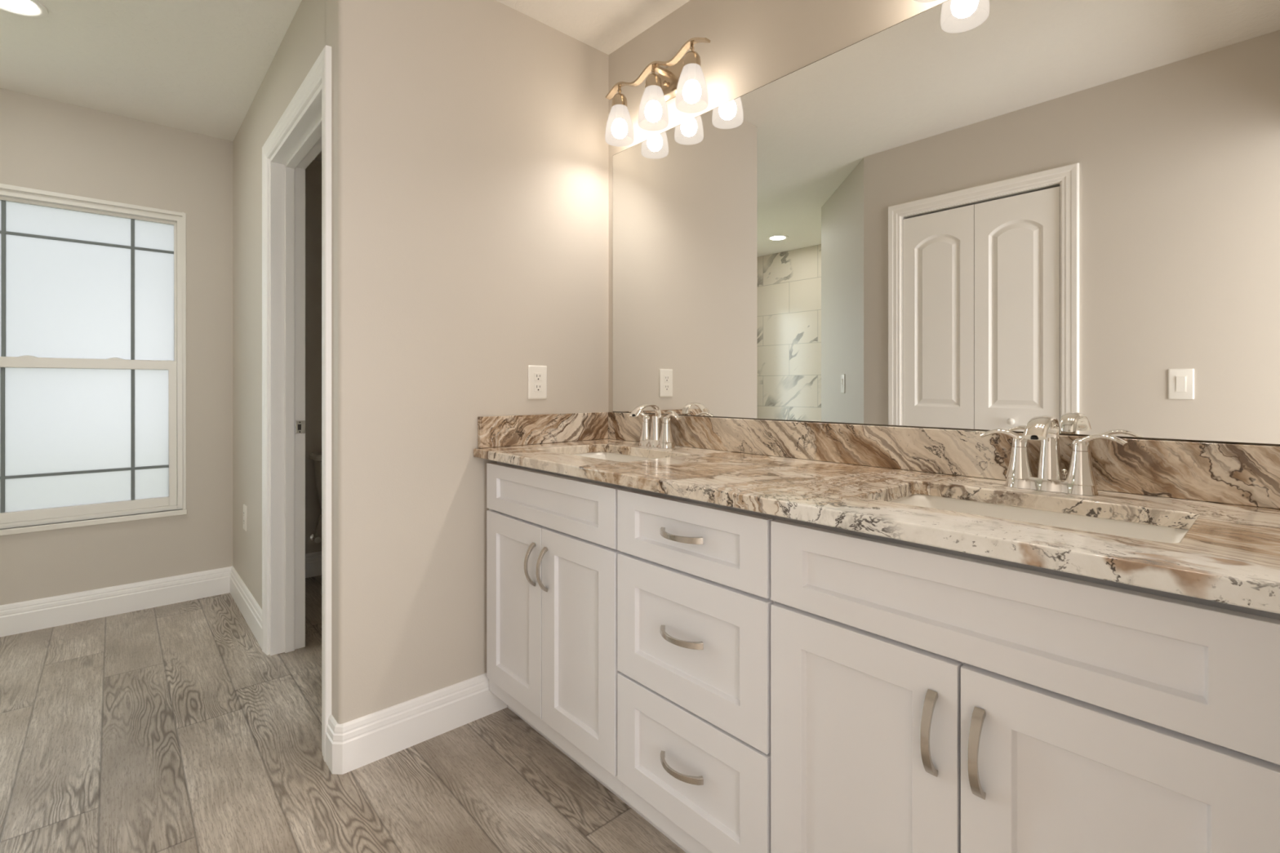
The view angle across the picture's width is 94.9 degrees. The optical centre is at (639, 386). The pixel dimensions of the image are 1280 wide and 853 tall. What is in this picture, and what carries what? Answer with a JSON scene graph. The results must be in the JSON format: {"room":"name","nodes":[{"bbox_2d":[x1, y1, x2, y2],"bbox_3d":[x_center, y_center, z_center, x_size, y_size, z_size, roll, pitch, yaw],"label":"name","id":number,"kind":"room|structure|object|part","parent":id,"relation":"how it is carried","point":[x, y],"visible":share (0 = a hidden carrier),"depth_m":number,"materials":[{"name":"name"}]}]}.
{"room":"bathroom","nodes":[
{"label":"bathroom","id":0,"kind":"room"},
{"bbox_2d":[0,88,321,605],"bbox_3d":[-2.780,-0.110,2.766,4.000,2.440,0.140,0,0,-42],"label":"wall","id":1,"kind":"structure","parent":0,"point":[46,144],"depth_m":3.02,"materials":[{"name":"paint"}]},
{"bbox_2d":[0,183,186,536],"bbox_3d":[-2.707,-0.121,2.794,0.867,1.567,0.116,0,0,-42],"label":"window","id":2,"kind":"structure","parent":1,"relation":"in","point":[93,291],"depth_m":2.83,"materials":[{"name":"white glass"}]},
{"bbox_3d":[-2.701,0.240,2.789,0.730,0.660,0.003,0,0,-42],"label":"pane","id":3,"kind":"part","parent":2,"relation":"part of","materials":[{"name":"white glass"}]},
{"bbox_3d":[-2.719,-0.488,2.809,0.772,0.716,0.003,0,0,-42],"label":"pane","id":4,"kind":"part","parent":2,"relation":"part of","materials":[{"name":"white glass"}]},
{"bbox_3d":[-2.720,-0.481,2.810,0.790,0.757,0.025,0,0,-42],"label":"sash","id":5,"kind":"part","parent":2,"relation":"part of","materials":[{"name":"white glass"}]},
{"bbox_3d":[-2.700,0.240,2.788,0.788,0.752,0.030,0,0,-42],"label":"sash","id":6,"kind":"part","parent":2,"relation":"part of","materials":[{"name":"white glass"}]},
{"bbox_3d":[-2.680,0.649,2.764,0.867,0.026,0.036,0,0,-42],"label":"sill","id":7,"kind":"part","parent":2,"relation":"part of","materials":[{"name":"white wood"}]},
{"bbox_2d":[0,566,262,648],"bbox_3d":[-2.807,1.042,2.014,2.455,0.137,0.943,0,0,-42],"label":"baseboard","id":8,"kind":"structure","parent":1,"relation":"attached to","point":[16,618],"depth_m":2.83,"materials":[{"name":"white paint"}]},
{"bbox_2d":[309,514,321,542],"bbox_3d":[-1.883,0.823,3.413,0.048,0.170,0.094,0,0,-42],"label":"supply valve","id":9,"kind":"object","parent":1,"relation":"attached to","point":[313,537],"visible":1,"depth_m":3.39,"materials":[{"name":"silver metal"}]},
{"bbox_3d":[-1.858,0.884,3.385,0.034,0.034,0.019,0,0,-42],"label":"valve knob","id":10,"kind":"part","parent":9,"relation":"part of","materials":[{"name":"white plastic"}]},
{"bbox_2d":[232,0,325,608],"bbox_3d":[-1.575,-0.110,2.565,0.115,2.440,1.968,0,0,-42],"label":"wall","id":11,"kind":"structure","parent":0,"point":[304,41],"depth_m":2.73,"materials":[{"name":"paint"}]},
{"bbox_2d":[243,504,247,531],"bbox_3d":[-1.938,0.642,2.877,0.008,0.122,0.079,0,0,-42],"label":"outlet","id":12,"kind":"object","parent":11,"relation":"attached to","point":[245,508],"visible":1,"depth_m":2.85,"materials":[{"name":"white plastic"}]},
{"bbox_2d":[262,44,331,762],"bbox_3d":[-1.207,0.050,2.150,0.145,2.121,0.992,0,0,-42],"label":"door frame","id":13,"kind":"structure","parent":11,"relation":"attached to","point":[304,130],"depth_m":2.44,"materials":[{"name":"white paint"}]},
{"bbox_3d":[-1.441,0.171,2.490,0.036,0.054,0.002,0,0,-42],"label":"strike plate","id":14,"kind":"part","parent":13,"relation":"part of","materials":[{"name":"silver metal"}]},
{"bbox_2d":[0,575,685,852],"bbox_3d":[-0.991,1.170,0.771,4.000,0.120,5.600,0,0,-42],"label":"floor","id":15,"kind":"structure","parent":0,"point":[171,728],"depth_m":1.73,"materials":[{"name":"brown wood"}]},
{"bbox_2d":[309,451,321,509],"bbox_3d":[-1.532,0.746,3.299,0.446,0.728,0.690,0,0,-42],"label":"toilet","id":16,"kind":"object","parent":15,"relation":"on","point":[316,456],"visible":0.11,"depth_m":3.34,"materials":[{"name":"white ceramic"}]},
{"bbox_3d":[-1.695,0.401,3.481,0.446,0.037,0.201,0,0,-42],"label":"tank lid","id":17,"kind":"part","parent":16,"relation":"part of","materials":[{"name":"white ceramic"}]},
{"bbox_3d":[-1.700,0.573,3.486,0.406,0.305,0.176,0,0,-42],"label":"tank","id":18,"kind":"part","parent":16,"relation":"part of","materials":[{"name":"white ceramic"}]},
{"bbox_2d":[486,461,643,817],"bbox_3d":[-0.100,0.673,1.883,0.583,0.874,0.696,0,0,-42],"label":"base cabinet","id":19,"kind":"object","parent":15,"relation":"on","point":[552,551],"visible":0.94,"depth_m":1.66,"materials":[{"name":"paint"}]},
{"bbox_3d":[-0.392,0.689,1.836,0.019,0.556,0.334,0,0,-42],"label":"door","id":20,"kind":"part","parent":19,"relation":"part of","materials":[{"name":"paint"}]},
{"bbox_3d":[-0.322,0.523,1.721,0.035,0.127,0.014,0,0,-42],"label":"handle","id":21,"kind":"part","parent":19,"relation":"part of","materials":[{"name":"silver metal"}]},
{"bbox_3d":[-0.279,0.523,1.672,0.035,0.127,0.014,0,0,-42],"label":"handle","id":22,"kind":"part","parent":19,"relation":"part of","materials":[{"name":"silver metal"}]},
{"bbox_3d":[-0.280,0.328,1.710,0.019,0.150,0.671,0,0,-42],"label":"false drawer","id":23,"kind":"part","parent":19,"relation":"part of","materials":[{"name":"paint"}]},
{"bbox_3d":[-0.167,0.689,1.585,0.019,0.556,0.334,0,0,-42],"label":"door","id":24,"kind":"part","parent":19,"relation":"part of","materials":[{"name":"paint"}]},
{"bbox_2d":[473,438,1279,613],"bbox_3d":[0.290,0.221,1.451,0.581,0.029,1.893,0,0,-42],"label":"countertop","id":25,"kind":"structure","parent":19,"relation":"on","point":[1228,553],"depth_m":1.00,"materials":[{"name":"stone"}]},
{"bbox_2d":[477,412,608,448],"bbox_3d":[-0.330,0.153,2.155,0.564,0.105,0.020,0,0,-42],"label":"side splash","id":26,"kind":"object","parent":25,"relation":"on","point":[522,429],"visible":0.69,"depth_m":2.11,"materials":[{"name":"stone"}]},
{"bbox_2d":[573,452,651,462],"bbox_3d":[-0.093,0.305,1.863,0.335,0.140,0.508,0,0,-42],"label":"sink","id":27,"kind":"object","parent":25,"relation":"in","point":[603,455],"visible":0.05,"depth_m":2.07,"materials":[{"name":"white ceramic"}]},
{"bbox_2d":[628,403,681,448],"bbox_3d":[0.026,0.131,2.000,0.137,0.149,0.247,0,0,-42],"label":"faucet","id":28,"kind":"object","parent":25,"relation":"on","point":[654,436],"visible":1,"depth_m":2.01,"materials":[{"name":"silver metal"}]},
{"bbox_3d":[0.000,0.106,2.084,0.087,0.035,0.028,0,0,42],"label":"lever","id":29,"kind":"part","parent":28,"relation":"part of","materials":[{"name":"silver metal"}]},
{"bbox_3d":[0.024,0.122,1.998,0.131,0.131,0.043,0,0,-42],"label":"spout","id":30,"kind":"part","parent":28,"relation":"part of","materials":[{"name":"silver metal"}]},
{"bbox_3d":[0.022,0.156,2.065,0.052,0.062,0.052,0,0,-42],"label":"handle","id":31,"kind":"part","parent":28,"relation":"part of","materials":[{"name":"silver metal"}]},
{"bbox_3d":[0.056,0.194,2.027,0.055,0.024,0.157,0,0,-42],"label":"plate","id":32,"kind":"part","parent":28,"relation":"part of","materials":[{"name":"silver metal"}]},
{"bbox_3d":[0.090,0.156,1.989,0.052,0.062,0.052,0,0,-42],"label":"handle","id":33,"kind":"part","parent":28,"relation":"part of","materials":[{"name":"silver metal"}]},
{"bbox_3d":[0.107,0.106,1.965,0.028,0.035,0.087,0,0,-35],"label":"lever","id":34,"kind":"part","parent":28,"relation":"part of","materials":[{"name":"silver metal"}]},
{"bbox_2d":[888,494,1188,542],"bbox_3d":[0.656,0.305,1.028,0.335,0.140,0.508,0,0,-42],"label":"sink","id":35,"kind":"object","parent":25,"relation":"in","point":[1109,526],"visible":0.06,"depth_m":1.10,"materials":[{"name":"white ceramic"}]},
{"bbox_2d":[979,415,1128,495],"bbox_3d":[0.790,0.131,1.148,0.137,0.149,0.247,0,0,-42],"label":"faucet","id":36,"kind":"object","parent":25,"relation":"on","point":[1080,478],"visible":1,"depth_m":1.16,"materials":[{"name":"silver metal"}]},
{"bbox_3d":[0.764,0.106,1.233,0.087,0.035,0.028,0,0,42],"label":"lever","id":37,"kind":"part","parent":36,"relation":"part of","materials":[{"name":"silver metal"}]},
{"bbox_3d":[0.786,0.156,1.213,0.052,0.062,0.052,0,0,-42],"label":"handle","id":38,"kind":"part","parent":36,"relation":"part of","materials":[{"name":"silver metal"}]},
{"bbox_3d":[0.787,0.122,1.146,0.131,0.131,0.043,0,0,-42],"label":"spout","id":39,"kind":"part","parent":36,"relation":"part of","materials":[{"name":"silver metal"}]},
{"bbox_3d":[0.820,0.194,1.175,0.055,0.024,0.157,0,0,-42],"label":"plate","id":40,"kind":"part","parent":36,"relation":"part of","materials":[{"name":"silver metal"}]},
{"bbox_3d":[0.850,0.176,1.175,0.011,0.023,0.011,0,0,-42],"label":"drain lift rod","id":41,"kind":"part","parent":36,"relation":"part of","materials":[{"name":"silver metal"}]},
{"bbox_3d":[0.854,0.156,1.137,0.052,0.062,0.052,0,0,-42],"label":"handle","id":42,"kind":"part","parent":36,"relation":"part of","materials":[{"name":"silver metal"}]},
{"bbox_3d":[0.871,0.106,1.113,0.028,0.035,0.087,0,0,-35],"label":"lever","id":43,"kind":"part","parent":36,"relation":"part of","materials":[{"name":"silver metal"}]},
{"bbox_2d":[617,487,784,852],"bbox_3d":[0.285,0.673,1.454,0.583,0.874,0.455,0,0,-42],"label":"base cabinet","id":44,"kind":"object","parent":15,"relation":"on","point":[694,602],"visible":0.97,"depth_m":1.26,"materials":[{"name":"paint"}]},
{"bbox_3d":[0.081,0.829,1.271,0.035,0.014,0.127,0,0,-42],"label":"handle","id":45,"kind":"part","parent":44,"relation":"part of","materials":[{"name":"silver metal"}]},
{"bbox_3d":[0.081,0.545,1.271,0.035,0.014,0.127,0,0,-42],"label":"handle","id":46,"kind":"part","parent":44,"relation":"part of","materials":[{"name":"silver metal"}]},
{"bbox_3d":[0.081,0.324,1.271,0.035,0.014,0.127,0,0,-42],"label":"handle","id":47,"kind":"part","parent":44,"relation":"part of","materials":[{"name":"silver metal"}]},
{"bbox_3d":[0.100,0.837,1.287,0.019,0.261,0.446,0,0,-42],"label":"drawer","id":48,"kind":"part","parent":44,"relation":"part of","materials":[{"name":"paint"}]},
{"bbox_3d":[0.100,0.555,1.287,0.019,0.288,0.446,0,0,-42],"label":"drawer","id":49,"kind":"part","parent":44,"relation":"part of","materials":[{"name":"paint"}]},
{"bbox_3d":[0.100,0.328,1.287,0.019,0.150,0.446,0,0,-42],"label":"drawer","id":50,"kind":"part","parent":44,"relation":"part of","materials":[{"name":"paint"}]},
{"bbox_2d":[770,517,1279,852],"bbox_3d":[0.667,0.673,1.028,0.583,0.874,0.688,0,0,-42],"label":"base cabinet","id":51,"kind":"object","parent":15,"relation":"on","point":[925,699],"visible":0.96,"depth_m":0.82,"materials":[{"name":"paint"}]},
{"bbox_3d":[0.364,0.689,0.993,0.019,0.556,0.330,0,0,-42],"label":"door","id":52,"kind":"part","parent":51,"relation":"part of","materials":[{"name":"paint"}]},
{"bbox_3d":[0.433,0.523,0.879,0.035,0.127,0.014,0,0,-42],"label":"handle","id":53,"kind":"part","parent":51,"relation":"part of","materials":[{"name":"silver metal"}]},
{"bbox_3d":[0.476,0.523,0.830,0.035,0.127,0.014,0,0,-42],"label":"handle","id":54,"kind":"part","parent":51,"relation":"part of","materials":[{"name":"silver metal"}]},
{"bbox_3d":[0.587,0.689,0.744,0.019,0.556,0.330,0,0,-42],"label":"door","id":55,"kind":"part","parent":51,"relation":"part of","materials":[{"name":"paint"}]},
{"bbox_2d":[0,0,689,161],"bbox_3d":[-0.991,-1.390,0.771,4.000,0.120,5.600,0,0,-42],"label":"ceiling","id":56,"kind":"structure","parent":0,"point":[196,66],"depth_m":2.29,"materials":[{"name":"white paint"}]},
{"bbox_2d":[0,0,48,18],"bbox_3d":[-2.169,-1.326,2.018,0.192,0.007,0.192,0,0,-42],"label":"recessed light","id":57,"kind":"object","parent":56,"relation":"in","point":[34,9],"visible":1,"depth_m":2.06,"materials":[{"name":"white plastic"}]},
{"bbox_2d":[325,0,608,774],"bbox_3d":[-0.493,-0.110,2.110,1.151,2.440,0.160,0,0,-42],"label":"wall","id":58,"kind":"structure","parent":0,"point":[470,149],"depth_m":1.88,"materials":[{"name":"paint"}]},
{"bbox_2d":[528,365,546,399],"bbox_3d":[-0.370,-0.016,2.128,0.079,0.122,0.008,0,0,-42],"label":"outlet","id":59,"kind":"object","parent":58,"relation":"attached to","point":[537,375],"visible":1,"depth_m":2.12,"materials":[{"name":"white plastic"}]},
{"bbox_2d":[534,373,542,381],"bbox_3d":[-0.368,-0.035,2.126,0.033,0.029,0.001,0,0,-42],"label":"receptacle","id":60,"kind":"object","parent":59,"relation":"attached to","point":[538,376],"depth_m":2.13,"materials":[{"name":"grey plastic"}]},
{"bbox_2d":[534,383,542,391],"bbox_3d":[-0.368,0.004,2.126,0.033,0.029,0.001,0,0,-42],"label":"receptacle","id":61,"kind":"object","parent":59,"relation":"attached to","point":[538,387],"depth_m":2.13,"materials":[{"name":"grey plastic"}]},
{"bbox_2d":[608,0,1272,445],"bbox_3d":[1.061,-0.110,1.134,0.140,2.440,3.400,0,0,-42],"label":"wall","id":62,"kind":"structure","parent":0,"point":[753,44],"depth_m":1.86,"materials":[{"name":"paint"}]},
{"bbox_2d":[604,37,711,146],"bbox_3d":[0.061,-1.021,2.033,0.148,0.238,0.500,0,0,-42],"label":"vanity light","id":63,"kind":"object","parent":62,"relation":"attached to","point":[684,79],"visible":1,"depth_m":1.99,"materials":[{"name":"white glass"}]},
{"bbox_3d":[-0.075,-0.967,2.154,0.106,0.130,0.106,0,0,-42],"label":"lamp shade","id":64,"kind":"part","parent":63,"relation":"part of","materials":[{"name":"white glass"}]},
{"bbox_3d":[-0.075,-0.945,2.154,0.060,0.062,0.060,0,0,-42],"label":"bulb","id":65,"kind":"part","parent":63,"relation":"part of","materials":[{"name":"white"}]},
{"bbox_3d":[0.046,-0.967,2.019,0.106,0.130,0.106,0,0,-42],"label":"lamp shade","id":66,"kind":"part","parent":63,"relation":"part of","materials":[{"name":"white glass"}]},
{"bbox_3d":[0.046,-0.945,2.019,0.060,0.062,0.060,0,0,-42],"label":"bulb","id":67,"kind":"part","parent":63,"relation":"part of","materials":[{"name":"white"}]},
{"bbox_3d":[0.076,-1.101,2.046,0.072,0.012,0.022,0,0,-42],"label":"arm","id":68,"kind":"part","parent":63,"relation":"part of","materials":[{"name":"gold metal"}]},
{"bbox_3d":[0.109,-1.081,2.075,0.020,0.118,0.132,0,0,-42],"label":"wall plate","id":69,"kind":"part","parent":63,"relation":"part of","materials":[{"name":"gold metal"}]},
{"bbox_3d":[0.167,-0.967,1.884,0.106,0.130,0.106,0,0,-42],"label":"lamp shade","id":70,"kind":"part","parent":63,"relation":"part of","materials":[{"name":"white glass"}]},
{"bbox_3d":[0.167,-0.945,1.884,0.060,0.062,0.060,0,0,-42],"label":"bulb","id":71,"kind":"part","parent":63,"relation":"part of","materials":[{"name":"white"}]},
{"bbox_2d":[914,0,937,2],"bbox_3d":[0.803,-1.021,1.206,0.148,0.238,0.500,0,0,-42],"label":"vanity light","id":72,"kind":"object","parent":62,"relation":"attached to","point":[918,1],"visible":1,"depth_m":1.37,"materials":[{"name":"white glass"}]},
{"bbox_2d":[608,412,1279,509],"bbox_3d":[0.505,0.153,1.632,0.020,0.105,1.874,0,0,-42],"label":"backsplash","id":73,"kind":"structure","parent":62,"relation":"attached to","point":[1240,474],"depth_m":1.33,"materials":[{"name":"stone"}]},
{"bbox_2d":[612,0,1279,445],"bbox_3d":[0.512,-0.408,1.636,0.006,1.017,1.857,0,0,-42],"label":"wall mirror","id":74,"kind":"object","parent":62,"relation":"attached to","point":[967,215],"visible":1,"depth_m":1.34,"materials":[{"name":"silver mirror"}]},
{"bbox_3d":[-0.738,-0.110,3.230,0.140,2.440,1.895,0,0,-42],"label":"wall","id":75,"kind":"structure","parent":0,"visible":0},
{"bbox_2d":[305,551,321,577],"bbox_3d":[-1.133,1.042,2.877,0.920,0.137,1.895,0,0,-42],"label":"baseboard","id":76,"kind":"structure","parent":75,"relation":"attached to","point":[313,560],"depth_m":3.43,"materials":[{"name":"white paint"}]}
]}

